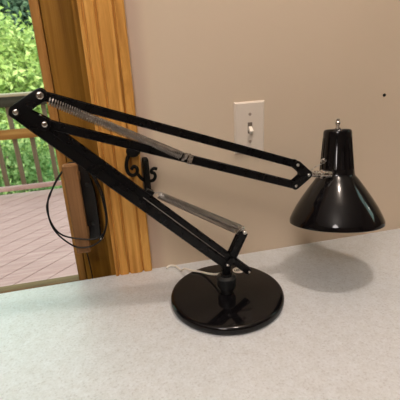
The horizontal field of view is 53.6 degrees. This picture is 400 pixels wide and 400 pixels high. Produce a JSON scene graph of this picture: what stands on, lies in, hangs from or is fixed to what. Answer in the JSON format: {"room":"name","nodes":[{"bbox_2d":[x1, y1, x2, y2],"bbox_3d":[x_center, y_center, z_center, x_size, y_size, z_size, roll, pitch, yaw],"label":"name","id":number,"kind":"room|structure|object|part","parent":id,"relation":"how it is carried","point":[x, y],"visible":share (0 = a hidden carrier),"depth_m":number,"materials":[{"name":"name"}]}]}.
{"room":"kitchen","nodes":[
{"label":"kitchen","id":0,"kind":"room"},
{"bbox_2d":[124,0,399,268],"bbox_3d":[-0.120,-0.425,0.806,4.400,2.700,0.140,-8,21,-12],"label":"wall","id":1,"kind":"structure","parent":0,"point":[312,64],"depth_m":0.88,"materials":[{"name":"paint"}]},
{"bbox_2d":[0,0,111,293],"bbox_3d":[-0.866,-0.031,0.719,1.311,2.100,0.125,-8,21,-12],"label":"door","id":2,"kind":"structure","parent":1,"relation":"in","point":[52,20],"depth_m":0.82,"materials":[{"name":"brown wood"}]},
{"bbox_3d":[-0.837,0.603,0.999,1.182,0.714,0.048,-8,21,-12],"label":"rail","id":3,"kind":"part","parent":2,"relation":"part of","materials":[{"name":"brown wood"}]},
{"bbox_2d":[46,162,107,278],"bbox_3d":[-0.257,0.070,0.862,0.119,0.309,0.064,-8,21,-12],"label":"cable","id":4,"kind":"object","parent":2,"relation":"hanging from","point":[56,231],"visible":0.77,"depth_m":0.83,"materials":[{"name":"black plastic"}]},
{"bbox_3d":[-0.248,0.002,0.888,0.031,0.180,0.028,-8,21,-12],"label":"handle","id":5,"kind":"part","parent":2,"relation":"part of","materials":[{"name":"black metal"}]},
{"bbox_2d":[71,0,151,275],"bbox_3d":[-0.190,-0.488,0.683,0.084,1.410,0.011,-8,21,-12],"label":"trim","id":6,"kind":"structure","parent":1,"relation":"attached to","point":[102,22],"depth_m":0.79,"materials":[{"name":"brown wood"}]},
{"bbox_2d":[125,149,156,188],"bbox_3d":[-0.124,-0.059,0.841,0.064,0.121,0.032,-16,24,-30],"label":"wall hook","id":7,"kind":"object","parent":1,"relation":"attached to","point":[146,179],"visible":0.93,"depth_m":0.83,"materials":[{"name":"black metal"}]},
{"bbox_2d":[234,100,263,153],"bbox_3d":[0.112,-0.159,0.875,0.070,0.114,0.021,-8,21,-12],"label":"light switch","id":8,"kind":"object","parent":1,"relation":"attached to","point":[248,115],"visible":0.98,"depth_m":0.88,"materials":[{"name":"plastic"}]},
{"bbox_3d":[0.313,1.403,-0.122,4.640,0.100,3.260,-8,21,-12],"label":"floor","id":9,"kind":"structure","parent":0,"visible":0},
{"bbox_3d":[0.020,0.635,0.801,4.396,0.710,0.636,-8,21,-12],"label":"trim","id":10,"kind":"structure","parent":9,"relation":"on","visible":0},
{"bbox_2d":[0,228,399,399],"bbox_3d":[0.008,0.294,0.642,4.396,0.040,0.700,-8,21,-12],"label":"countertop","id":11,"kind":"structure","parent":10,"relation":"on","point":[335,335],"depth_m":0.71,"materials":[{"name":"laminate"}]},
{"bbox_2d":[8,88,385,334],"bbox_3d":[0.046,-0.008,0.753,0.658,0.440,0.263,-4,21,-1],"label":"desk lamp","id":12,"kind":"object","parent":11,"relation":"on","point":[229,297],"visible":1,"depth_m":0.74,"materials":[{"name":"black metal"}]},
{"bbox_3d":[-0.256,-0.135,0.596,0.057,0.062,0.020,-9,21,-14],"label":"elbow plate","id":13,"kind":"part","parent":12,"relation":"part of","materials":[{"name":"black metal"}]},
{"bbox_3d":[-0.025,0.053,0.727,0.145,0.146,0.001,-9,21,-14],"label":"tension rod","id":14,"kind":"part","parent":12,"relation":"part of","materials":[{"name":"metal"}]},
{"bbox_3d":[-0.011,0.153,0.882,0.180,0.055,0.022,15,28,40],"label":"cord","id":15,"kind":"part","parent":12,"relation":"part of","materials":[{"name":"white plastic"}]},
{"bbox_3d":[0.052,0.139,0.792,0.025,0.024,0.025,-8,21,-12],"label":"post","id":16,"kind":"part","parent":12,"relation":"part of","materials":[{"name":"black metal"}]},
{"bbox_3d":[0.195,-0.051,0.768,0.042,0.058,0.016,-9,21,-14],"label":"plate","id":17,"kind":"part","parent":12,"relation":"part of","materials":[{"name":"black metal"}]},
{"bbox_3d":[0.279,-0.034,0.796,0.188,0.211,0.186,-8,21,-12],"label":"lamp shade","id":18,"kind":"part","parent":12,"relation":"part of","materials":[{"name":"black metal"}]},
{"bbox_3d":[0.276,-0.152,0.794,0.013,0.023,0.014,-8,21,-12],"label":"switch knob","id":19,"kind":"part","parent":12,"relation":"part of","materials":[{"name":"silver metal"}]},
{"label":"outside","id":20,"kind":"structure","parent":0,"visible":0},
{"bbox_2d":[0,109,60,189],"bbox_3d":[-7.213,-5.106,11.659,36.000,8.600,26.000,-8,21,-12],"label":"ground","id":21,"kind":"structure","parent":20,"point":[38,109],"depth_m":11.47,"materials":[{"name":"green plant"}]},
{"bbox_2d":[0,0,46,108],"bbox_3d":[-6.490,-5.466,12.642,7.123,6.777,6.791,0,21,7],"label":"tree","id":22,"kind":"object","parent":21,"relation":"on","point":[14,6],"visible":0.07,"depth_m":10.93,"materials":[{"name":"green plant"}]},
{"bbox_2d":[0,1,56,169],"bbox_3d":[-4.319,-2.046,8.654,4.328,4.596,4.355,-11,22,-20],"label":"leafy tree","id":23,"kind":"object","parent":21,"relation":"on","point":[13,76],"visible":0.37,"depth_m":7.84,"materials":[{"name":"green plant"}]},
{"bbox_2d":[0,107,61,194],"bbox_3d":[-2.656,-0.007,5.672,2.312,2.734,2.292,-8,21,-12],"label":"leafy shrub","id":24,"kind":"object","parent":21,"relation":"on","point":[9,156],"visible":0.24,"depth_m":5.35,"materials":[{"name":"green plant"}]},
{"bbox_3d":[-1.748,1.414,2.869,5.800,1.865,3.120,-8,21,-12],"label":"trim","id":25,"kind":"structure","parent":0,"visible":0},
{"bbox_2d":[0,188,77,286],"bbox_3d":[-1.802,0.514,2.559,5.800,0.030,3.180,-8,21,-12],"label":"deck","id":26,"kind":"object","parent":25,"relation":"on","point":[31,250],"visible":0.16,"depth_m":3.00,"materials":[{"name":"pink wood"}]},
{"bbox_2d":[0,91,61,191],"bbox_3d":[-2.185,-0.473,3.776,5.800,0.989,0.140,-8,21,-12],"label":"deck railing","id":27,"kind":"object","parent":26,"relation":"on","point":[7,100],"visible":0.23,"depth_m":3.86,"materials":[{"name":"wood"}]},
{"bbox_3d":[-2.209,-0.924,3.605,5.800,0.024,0.140,-8,21,-12],"label":"cap rail","id":28,"kind":"part","parent":27,"relation":"part of","materials":[{"name":"beige wood"}]},
{"bbox_3d":[-2.182,-0.575,3.693,5.800,0.090,0.040,-8,21,-12],"label":"rail","id":29,"kind":"part","parent":27,"relation":"part of","materials":[{"name":"brown wood"}]},
{"bbox_3d":[-2.196,-0.855,3.584,5.800,0.090,0.046,-8,21,-12],"label":"rail","id":30,"kind":"part","parent":27,"relation":"part of","materials":[{"name":"grey wood"}]},
{"bbox_3d":[-2.155,-0.078,3.882,5.800,0.045,0.040,-8,21,-12],"label":"rail","id":31,"kind":"part","parent":27,"relation":"part of","materials":[{"name":"pink wood"}]}
]}

